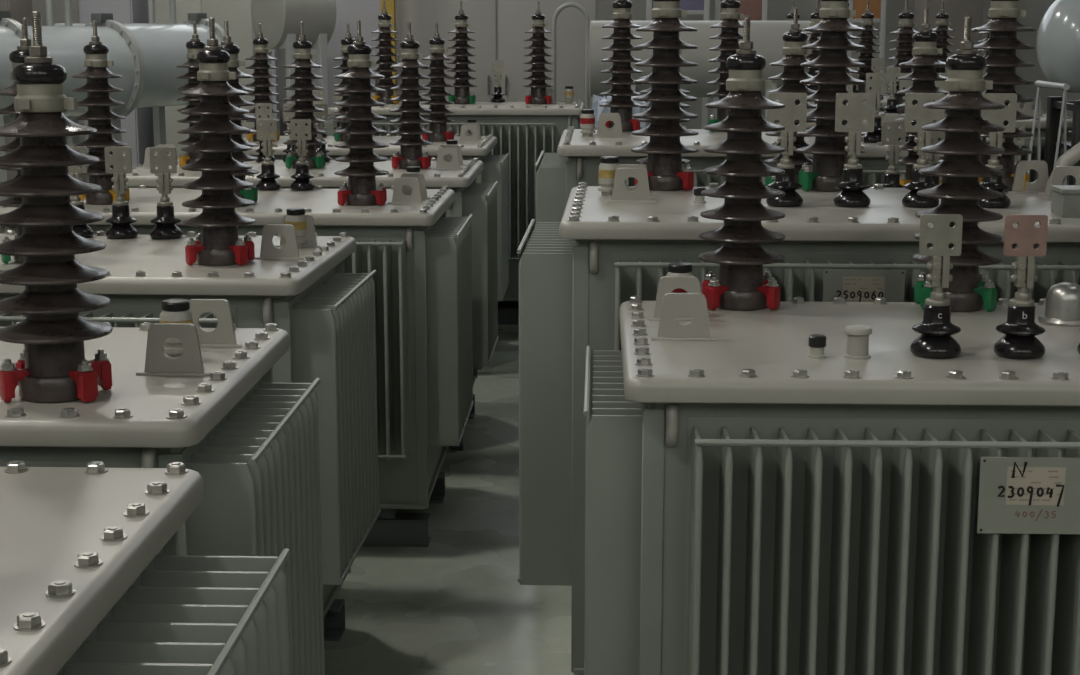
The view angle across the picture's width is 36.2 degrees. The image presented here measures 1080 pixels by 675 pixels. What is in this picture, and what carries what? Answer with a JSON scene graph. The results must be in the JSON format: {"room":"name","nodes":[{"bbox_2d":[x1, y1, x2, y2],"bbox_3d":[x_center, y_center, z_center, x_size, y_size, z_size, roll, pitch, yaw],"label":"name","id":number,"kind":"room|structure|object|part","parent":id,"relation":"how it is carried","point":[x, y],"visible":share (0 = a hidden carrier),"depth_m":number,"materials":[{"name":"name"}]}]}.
{"room":"transformer factory","nodes":[
{"label":"transformer factory","id":0,"kind":"room"},
{"bbox_2d":[324,325,574,674],"bbox_3d":[-0.319,0.776,5.299,13.000,0.100,17.100,0,11,2],"label":"floor","id":1,"kind":"structure","parent":0,"point":[456,604],"depth_m":5.05,"materials":[{"name":"grey concrete"}]},
{"bbox_2d":[0,0,31,198],"bbox_3d":[-4.271,-1.728,12.682,0.650,2.100,0.555,0,11,2],"label":"tall cabinet","id":2,"kind":"object","parent":1,"relation":"on","point":[19,9],"visible":0.02,"depth_m":12.51,"materials":[{"name":"grey metal"}]},
{"bbox_3d":[-4.279,-1.710,12.450,0.630,1.990,0.018,0,11,2],"label":"door","id":3,"kind":"part","parent":2,"relation":"part of","materials":[{"name":"grey metal"}]},
{"bbox_2d":[0,10,32,200],"bbox_3d":[-2.515,-0.511,6.729,0.448,1.903,1.072,7,12,31],"label":"tank","id":4,"kind":"object","parent":1,"relation":"on","point":[10,29],"visible":0.31,"depth_m":6.84,"materials":[{"name":"metal"}]},
{"bbox_2d":[27,0,144,167],"bbox_3d":[-2.387,-0.750,7.829,0.494,1.968,1.122,7,12,31],"label":"tank","id":5,"kind":"object","parent":1,"relation":"on","point":[65,44],"visible":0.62,"depth_m":7.89,"materials":[{"name":"metal"}]},
{"bbox_2d":[78,0,153,179],"bbox_3d":[-3.200,-1.751,12.537,0.400,2.200,0.555,0,11,2],"label":"tall cabinet","id":6,"kind":"object","parent":1,"relation":"on","point":[139,136],"visible":0.02,"depth_m":12.33,"materials":[{"name":"grey metal"}]},
{"bbox_2d":[55,0,224,167],"bbox_3d":[-2.168,-0.952,8.999,0.508,1.933,1.094,7,12,31],"label":"tank","id":7,"kind":"object","parent":1,"relation":"on","point":[163,48],"visible":0.23,"depth_m":8.85,"materials":[{"name":"metal"}]},
{"bbox_2d":[0,460,290,674],"bbox_3d":[-1.174,0.499,1.857,1.693,1.715,0.989,0,11,2],"label":"transformer","id":8,"kind":"object","parent":1,"relation":"on","point":[95,580],"visible":1,"depth_m":1.91,"materials":[{"name":"paint"}]},
{"bbox_3d":[-1.174,0.735,1.901,1.378,0.934,0.744,0,11,2],"label":"tank","id":9,"kind":"part","parent":8,"relation":"part of","materials":[{"name":"metal"}]},
{"bbox_2d":[0,11,324,674],"bbox_3d":[-1.214,0.306,2.886,1.579,1.715,0.959,0,11,2],"label":"transformer","id":10,"kind":"object","parent":1,"relation":"on","point":[76,391],"visible":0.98,"depth_m":2.55,"materials":[{"name":"paint"}]},
{"bbox_3d":[-1.214,0.542,2.930,1.378,0.934,0.714,0,11,2],"label":"tank","id":11,"kind":"part","parent":10,"relation":"part of","materials":[{"name":"metal"}]},
{"bbox_2d":[0,18,380,640],"bbox_3d":[-1.253,0.041,4.299,1.579,1.715,0.989,1,11,3],"label":"transformer","id":12,"kind":"object","parent":1,"relation":"on","point":[295,280],"visible":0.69,"depth_m":4.01,"materials":[{"name":"paint"}]},
{"bbox_3d":[-1.253,0.277,4.343,1.378,0.934,0.744,1,11,3],"label":"tank","id":13,"kind":"part","parent":12,"relation":"part of","materials":[{"name":"metal"}]},
{"bbox_2d":[155,0,255,159],"bbox_3d":[-2.476,-1.747,12.512,0.750,2.200,0.555,0,11,2],"label":"tall cabinet","id":14,"kind":"object","parent":1,"relation":"on","point":[237,13],"visible":0.02,"depth_m":12.16,"materials":[{"name":"grey metal"}]},
{"bbox_3d":[-2.671,-1.730,12.286,0.355,2.090,0.018,0,11,2],"label":"door","id":15,"kind":"part","parent":14,"relation":"part of","materials":[{"name":"beige paint"}]},
{"bbox_3d":[-2.297,-1.727,12.273,0.355,2.090,0.018,0,11,2],"label":"door","id":16,"kind":"part","parent":14,"relation":"part of","materials":[{"name":"beige paint"}]},
{"bbox_2d":[0,20,473,546],"bbox_3d":[-1.039,-0.209,5.629,1.579,1.715,0.989,0,11,2],"label":"transformer","id":17,"kind":"object","parent":1,"relation":"on","point":[421,257],"visible":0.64,"depth_m":5.34,"materials":[{"name":"paint"}]},
{"bbox_3d":[-1.039,0.028,5.673,1.378,0.934,0.744,0,11,2],"label":"tank","id":18,"kind":"part","parent":17,"relation":"part of","materials":[{"name":"metal"}]},
{"bbox_2d":[271,49,279,131],"bbox_3d":[-1.983,-2.175,12.085,0.220,3.200,0.220,0,11,2],"label":"post","id":19,"kind":"object","parent":1,"relation":"on","point":[274,53],"visible":0.02,"depth_m":12.11,"materials":[{"name":"grey metal"}]},
{"bbox_2d":[251,0,335,135],"bbox_3d":[-1.614,-1.386,11.007,0.430,2.045,0.490,-8,13,-35],"label":"tank","id":20,"kind":"object","parent":1,"relation":"on","point":[280,20],"visible":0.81,"depth_m":10.72,"materials":[{"name":"grey metal"}]},
{"bbox_2d":[125,22,498,450],"bbox_3d":[-0.981,-0.446,6.895,1.579,1.715,1.029,0,11,2],"label":"transformer","id":21,"kind":"object","parent":1,"relation":"on","point":[449,169],"visible":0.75,"depth_m":6.73,"materials":[{"name":"paint"}]},
{"bbox_3d":[-0.981,-0.210,6.940,1.378,0.934,0.784,0,11,2],"label":"tank","id":22,"kind":"part","parent":21,"relation":"part of","materials":[{"name":"metal"}]},
{"bbox_2d":[311,0,380,119],"bbox_3d":[-1.379,-1.647,11.981,0.580,2.200,0.555,0,11,2],"label":"tall cabinet","id":23,"kind":"object","parent":1,"relation":"on","point":[367,12],"visible":0.02,"depth_m":11.64,"materials":[{"name":"grey metal"}]},
{"bbox_2d":[243,23,509,369],"bbox_3d":[-0.962,-0.747,8.498,1.579,1.715,1.049,0,11,2],"label":"transformer","id":24,"kind":"object","parent":1,"relation":"on","point":[472,144],"visible":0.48,"depth_m":8.36,"materials":[{"name":"paint"}]},
{"bbox_3d":[-0.962,-0.511,8.542,1.378,0.934,0.804,0,11,2],"label":"tank","id":25,"kind":"part","parent":24,"relation":"part of","materials":[{"name":"metal"}]},
{"bbox_2d":[381,0,396,92],"bbox_3d":[-1.032,-2.021,11.265,0.200,3.200,0.200,0,11,2],"label":"post","id":26,"kind":"object","parent":1,"relation":"on","point":[390,4],"visible":0.02,"depth_m":11.20,"materials":[{"name":"paint"}]},
{"bbox_2d":[324,1,584,324],"bbox_3d":[-0.463,-1.038,9.698,1.579,1.845,0.989,0,11,2],"label":"transformer","id":27,"kind":"object","parent":1,"relation":"on","point":[522,130],"visible":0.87,"depth_m":9.38,"materials":[{"name":"paint"}]},
{"bbox_3d":[-0.463,-0.802,9.742,1.378,1.064,0.744,0,11,2],"label":"tank","id":28,"kind":"part","parent":27,"relation":"part of","materials":[{"name":"metal"}]},
{"bbox_2d":[398,0,596,117],"bbox_3d":[-0.285,-1.661,11.786,1.380,2.300,0.655,0,11,2],"label":"tall cabinet","id":29,"kind":"object","parent":1,"relation":"on","point":[499,27],"visible":0.3,"depth_m":11.42,"materials":[{"name":"paint"}]},
{"bbox_3d":[-0.640,-1.636,11.517,0.670,2.190,0.018,0,11,2],"label":"door","id":30,"kind":"part","parent":29,"relation":"part of","materials":[{"name":"paint"}]},
{"bbox_3d":[-0.356,-1.752,11.458,0.014,0.133,0.039,0,11,2],"label":"handle","id":31,"kind":"part","parent":29,"relation":"part of","materials":[{"name":"metal"}]},
{"bbox_3d":[-0.236,-1.752,11.454,0.014,0.133,0.039,0,11,2],"label":"handle","id":32,"kind":"part","parent":29,"relation":"part of","materials":[{"name":"metal"}]},
{"bbox_3d":[0.049,-1.632,11.493,0.670,2.190,0.018,0,11,2],"label":"door","id":33,"kind":"part","parent":29,"relation":"part of","materials":[{"name":"paint"}]},
{"bbox_2d":[552,2,589,108],"bbox_3d":[0.201,-1.269,10.903,0.320,1.855,0.100,0,11,2],"label":"pipe","id":34,"kind":"object","parent":1,"relation":"on","point":[570,4],"visible":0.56,"depth_m":10.77,"materials":[{"name":"metal"}]},
{"bbox_2d":[592,94,646,128],"bbox_3d":[0.396,-0.541,8.334,0.300,1.370,0.440,0,11,2],"label":"crate","id":35,"kind":"object","parent":1,"relation":"on","point":[596,100],"visible":0.04,"depth_m":8.04,"materials":[{"name":"blue"}]},
{"bbox_2d":[646,0,709,128],"bbox_3d":[1.030,-1.802,12.453,0.510,2.330,0.400,0,11,2],"label":"board","id":36,"kind":"object","parent":1,"relation":"on","point":[692,6],"visible":0.2,"depth_m":12.31,"materials":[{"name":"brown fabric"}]},
{"bbox_3d":[1.030,-2.681,12.287,0.400,0.480,0.020,0,11,2],"label":"panel","id":37,"kind":"part","parent":36,"relation":"part of","materials":[{"name":"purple fabric"}]},
{"bbox_2d":[588,21,810,122],"bbox_3d":[0.895,-0.899,9.267,1.254,1.730,0.420,0,11,2],"label":"tank","id":38,"kind":"object","parent":1,"relation":"on","point":[766,36],"visible":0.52,"depth_m":8.97,"materials":[{"name":"grey metal"}]},
{"bbox_2d":[713,0,767,117],"bbox_3d":[1.513,-1.817,12.534,0.430,2.330,0.400,0,11,2],"label":"board","id":39,"kind":"object","parent":1,"relation":"on","point":[756,9],"visible":0.03,"depth_m":12.40,"materials":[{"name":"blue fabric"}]},
{"bbox_3d":[1.513,-2.647,12.378,0.320,0.580,0.020,0,11,2],"label":"panel","id":40,"kind":"part","parent":39,"relation":"part of","materials":[{"name":"red fabric"}]},
{"bbox_2d":[535,0,948,222],"bbox_3d":[0.807,-0.432,6.385,1.629,1.875,1.149,0,11,2],"label":"transformer","id":41,"kind":"object","parent":1,"relation":"on","point":[576,160],"visible":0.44,"depth_m":6.08,"materials":[{"name":"paint"}]},
{"bbox_3d":[0.807,-0.196,6.429,1.398,1.094,0.904,0,11,2],"label":"tank","id":42,"kind":"part","parent":41,"relation":"part of","materials":[{"name":"metal"}]},
{"bbox_2d":[517,0,1079,674],"bbox_3d":[0.824,-0.023,4.215,1.729,1.872,1.062,1,11,3],"label":"transformer","id":43,"kind":"object","parent":1,"relation":"on","point":[613,242],"visible":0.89,"depth_m":3.99,"materials":[{"name":"paint"}]},
{"bbox_3d":[0.824,0.224,4.263,1.458,1.069,0.814,1,11,3],"label":"tank","id":44,"kind":"part","parent":43,"relation":"part of","materials":[{"name":"metal"}]},
{"bbox_2d":[845,279,881,300],"bbox_3d":[0.719,-0.105,3.665,0.084,0.050,0.001,1,11,3],"label":"print","id":45,"kind":"object","parent":43,"relation":"on","point":[845,279],"depth_m":3.66},
{"bbox_3d":[0.720,-0.088,3.670,0.180,0.127,0.003,1,11,3],"label":"number plate","id":46,"kind":"part","parent":43,"relation":"part of","materials":[{"name":"metal"}]},
{"bbox_2d":[636,7,1024,187],"bbox_3d":[0.953,-0.167,5.299,1.290,1.755,0.569,0,11,2],"label":"transformer","id":47,"kind":"object","parent":1,"relation":"on","point":[923,76],"visible":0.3,"depth_m":5.26,"materials":[{"name":"paint"}]},
{"bbox_2d":[583,15,1079,674],"bbox_3d":[0.874,0.257,3.145,1.579,1.715,0.993,0,11,2],"label":"transformer","id":48,"kind":"object","parent":1,"relation":"on","point":[774,487],"visible":1,"depth_m":2.81,"materials":[{"name":"paint"}]},
{"bbox_3d":[0.874,0.493,3.191,1.378,0.934,0.744,0,11,2],"label":"tank","id":49,"kind":"part","parent":48,"relation":"part of","materials":[{"name":"metal"}]},
{"bbox_3d":[0.794,0.254,2.645,0.180,0.127,0.003,0,11,2],"label":"number plate","id":50,"kind":"part","parent":48,"relation":"part of","materials":[{"name":"metal"}]},
{"bbox_2d":[1009,470,1061,500],"bbox_3d":[0.794,0.237,2.640,0.084,0.050,0.001,0,11,2],"label":"print","id":51,"kind":"object","parent":48,"relation":"on","point":[1024,485],"depth_m":2.64},
{"bbox_2d":[775,1,954,111],"bbox_3d":[2.070,-1.155,10.296,1.579,1.855,0.989,0,11,2],"label":"transformer","id":52,"kind":"object","parent":1,"relation":"on","point":[866,37],"visible":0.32,"depth_m":10.22,"materials":[{"name":"ceramic"}]},
{"bbox_2d":[847,0,886,95],"bbox_3d":[2.490,-1.798,12.706,0.330,2.230,0.400,0,11,2],"label":"board","id":53,"kind":"object","parent":1,"relation":"on","point":[877,8],"visible":0.27,"depth_m":12.57,"materials":[{"name":"orange metal"}]},
{"bbox_3d":[2.490,-2.648,12.546,0.220,0.440,0.020,0,11,2],"label":"panel","id":54,"kind":"part","parent":53,"relation":"part of","materials":[{"name":"orange fabric"}]},
{"bbox_2d":[774,0,1072,184],"bbox_3d":[1.924,-0.810,8.483,1.579,1.845,0.989,0,11,2],"label":"transformer","id":55,"kind":"object","parent":1,"relation":"on","point":[905,39],"visible":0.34,"depth_m":8.54,"materials":[{"name":"paint"}]},
{"bbox_3d":[1.924,-0.574,8.527,1.378,1.064,0.744,0,11,2],"label":"tank","id":56,"kind":"part","parent":55,"relation":"part of","materials":[{"name":"metal"}]},
{"bbox_2d":[912,0,982,71],"bbox_3d":[2.992,-1.741,12.212,0.400,2.300,0.555,0,11,2],"label":"tall cabinet","id":57,"kind":"object","parent":1,"relation":"on","point":[957,10],"visible":0.02,"depth_m":11.87,"materials":[{"name":"grey metal"}]},
{"bbox_3d":[2.984,-1.723,11.980,0.380,2.190,0.018,0,11,2],"label":"door","id":58,"kind":"part","parent":57,"relation":"part of","materials":[{"name":"grey metal"}]},
{"bbox_2d":[1027,80,1069,184],"bbox_3d":[2.085,-0.329,6.887,0.212,1.465,0.440,0,11,2],"label":"trestle","id":59,"kind":"object","parent":1,"relation":"on","point":[1062,86],"visible":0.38,"depth_m":6.67,"materials":[{"name":"grey metal"}]},
{"bbox_2d":[1036,0,1079,92],"bbox_3d":[2.859,-0.574,7.221,1.420,1.845,0.430,0,11,2],"label":"tank","id":60,"kind":"object","parent":1,"relation":"on","point":[1058,35],"visible":0.96,"depth_m":6.99,"materials":[{"name":"metal"}]},
{"bbox_2d":[1044,96,1079,184],"bbox_3d":[2.856,-0.425,7.717,0.900,1.370,0.500,0,11,2],"label":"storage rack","id":61,"kind":"object","parent":1,"relation":"on","point":[1054,103],"visible":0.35,"depth_m":7.81,"materials":[{"name":"black metal"}]},
{"bbox_2d":[1054,141,1070,149],"bbox_3d":[2.856,-0.882,7.631,0.840,0.020,0.440,0,11,2],"label":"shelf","id":62,"kind":"object","parent":61,"relation":"attached to","point":[1061,145],"depth_m":7.75,"materials":[{"name":"grey metal"}]},
{"bbox_2d":[32,0,1079,182],"bbox_3d":[-0.011,-4.056,13.162,13.000,6.500,0.150,0,11,2],"label":"wall","id":63,"kind":"structure","parent":0,"point":[777,10],"depth_m":13.31,"materials":[{"name":"paint"}]}
]}

